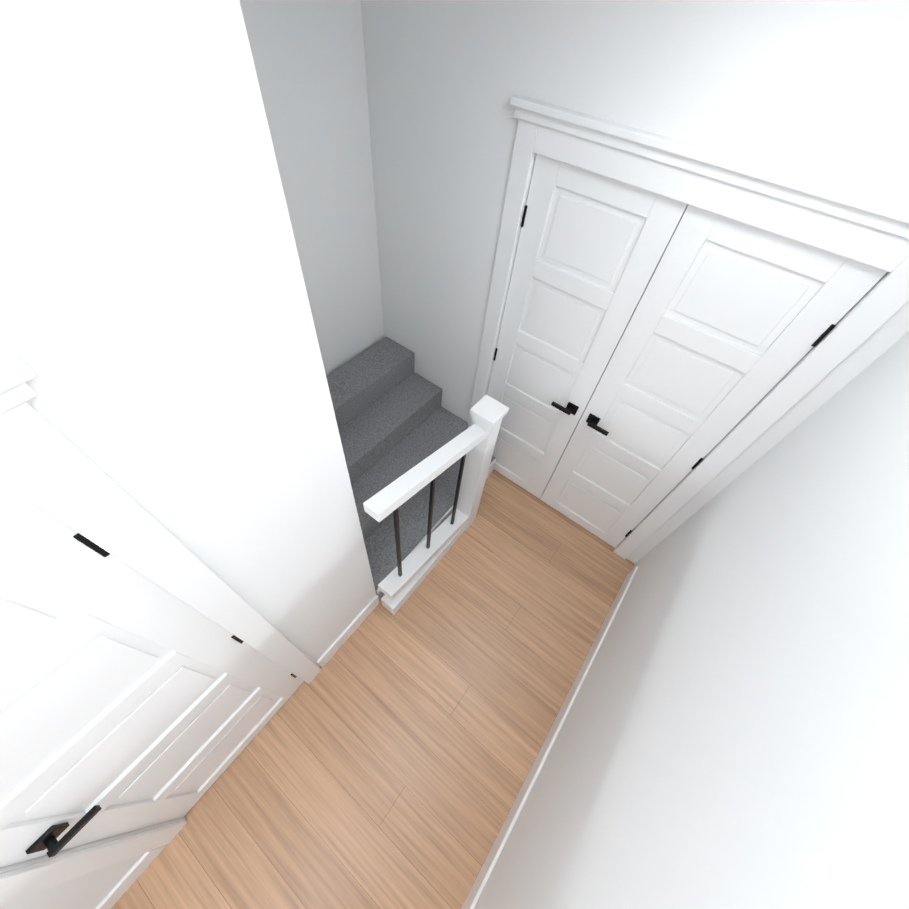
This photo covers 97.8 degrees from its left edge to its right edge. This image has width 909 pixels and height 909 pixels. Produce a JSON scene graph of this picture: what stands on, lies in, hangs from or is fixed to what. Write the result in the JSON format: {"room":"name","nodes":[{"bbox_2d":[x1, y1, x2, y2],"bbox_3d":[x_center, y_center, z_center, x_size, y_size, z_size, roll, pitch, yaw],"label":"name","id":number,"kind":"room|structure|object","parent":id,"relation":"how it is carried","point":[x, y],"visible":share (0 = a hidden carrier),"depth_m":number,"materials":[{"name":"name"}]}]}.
{"room":"hallway","nodes":[
{"label":"hallway","id":0,"kind":"room"},
{"bbox_2d":[0,0,375,908],"bbox_3d":[-1.599,0.937,0.626,0.600,2.750,3.300,34,57,18],"label":"wall","id":1,"kind":"structure","parent":0,"point":[158,336],"depth_m":0.61,"materials":[{"name":"white paint"}]},
{"bbox_2d":[95,845,164,908],"bbox_3d":[-1.512,1.929,1.528,0.014,0.140,0.740,34,57,18],"label":"baseboard","id":2,"kind":"structure","parent":1,"relation":"attached to","point":[126,882],"depth_m":1.64,"materials":[{"name":"white wood"}]},
{"bbox_2d":[0,482,303,867],"bbox_3d":[-0.942,0.850,1.188,0.089,2.044,0.694,34,57,18],"label":"hall door","id":3,"kind":"structure","parent":1,"relation":"in","point":[131,699],"depth_m":1.01,"materials":[{"name":"white wood"}]},
{"bbox_2d":[0,346,320,906],"bbox_3d":[-0.917,0.821,1.124,0.048,2.210,0.940,34,57,18],"label":"door frame","id":4,"kind":"structure","parent":1,"relation":"attached to","point":[47,466],"depth_m":0.78,"materials":[{"name":"white wood"}]},
{"bbox_2d":[316,595,378,667],"bbox_3d":[-0.606,1.021,2.305,0.014,0.140,0.460,34,57,18],"label":"baseboard","id":5,"kind":"structure","parent":1,"relation":"attached to","point":[327,655],"depth_m":2.28,"materials":[{"name":"white wood"}]},
{"bbox_2d":[240,0,383,375],"bbox_3d":[-1.118,-0.705,1.910,0.120,2.750,2.000,34,57,18],"label":"wall","id":6,"kind":"structure","parent":0,"point":[308,56],"depth_m":1.83,"materials":[{"name":"white paint"}]},
{"bbox_2d":[111,469,634,908],"bbox_3d":[-1.146,3.834,0.298,8.600,0.120,12.000,34,57,18],"label":"floor","id":7,"kind":"structure","parent":0,"point":[385,758],"depth_m":2.07,"materials":[{"name":"brown wood"}]},
{"bbox_2d":[326,337,495,599],"bbox_3d":[-0.486,0.023,2.704,1.092,0.720,1.286,34,57,18],"label":"stairs","id":8,"kind":"structure","parent":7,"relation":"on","point":[395,419],"depth_m":2.68,"materials":[{"name":"grey carpet"}]},
{"bbox_2d":[363,395,508,614],"bbox_3d":[-0.094,0.316,2.174,0.140,1.280,0.875,34,57,18],"label":"rail","id":9,"kind":"object","parent":7,"relation":"on","point":[472,446],"visible":1,"depth_m":2.14,"materials":[{"name":"white wood"}]},
{"bbox_2d":[361,0,908,563],"bbox_3d":[0.426,-1.019,2.309,3.150,2.750,0.660,34,57,18],"label":"wall","id":10,"kind":"structure","parent":0,"point":[817,90],"depth_m":1.37,"materials":[{"name":"white paint"}]},
{"bbox_2d":[487,154,687,498],"bbox_3d":[0.482,-0.428,2.299,0.621,2.044,0.089,34,57,18],"label":"closet door","id":11,"kind":"structure","parent":10,"relation":"in","point":[591,248],"depth_m":1.88,"materials":[{"name":"white wood"}]},
{"bbox_2d":[468,95,908,558],"bbox_3d":[0.721,-0.292,2.132,1.490,2.210,0.048,34,57,18],"label":"trim","id":12,"kind":"structure","parent":10,"relation":"attached to","point":[862,228],"depth_m":1.35,"materials":[{"name":"white wood"}]},
{"bbox_2d":[540,205,886,547],"bbox_3d":[0.977,-0.100,2.104,0.621,2.044,0.089,34,57,18],"label":"closet door","id":13,"kind":"structure","parent":10,"relation":"in","point":[731,324],"depth_m":1.68,"materials":[{"name":"white wood"}]},
{"bbox_2d":[474,332,908,908],"bbox_3d":[0.564,0.841,0.925,0.120,2.750,2.860,34,57,18],"label":"wall","id":14,"kind":"structure","parent":0,"point":[734,732],"depth_m":0.96,"materials":[{"name":"white paint"}]},
{"bbox_2d":[461,566,637,908],"bbox_3d":[0.373,1.614,1.963,0.015,0.140,2.750,34,57,18],"label":"baseboard","id":15,"kind":"structure","parent":14,"relation":"attached to","point":[475,892],"depth_m":2.00,"materials":[{"name":"white wood"}]}
]}

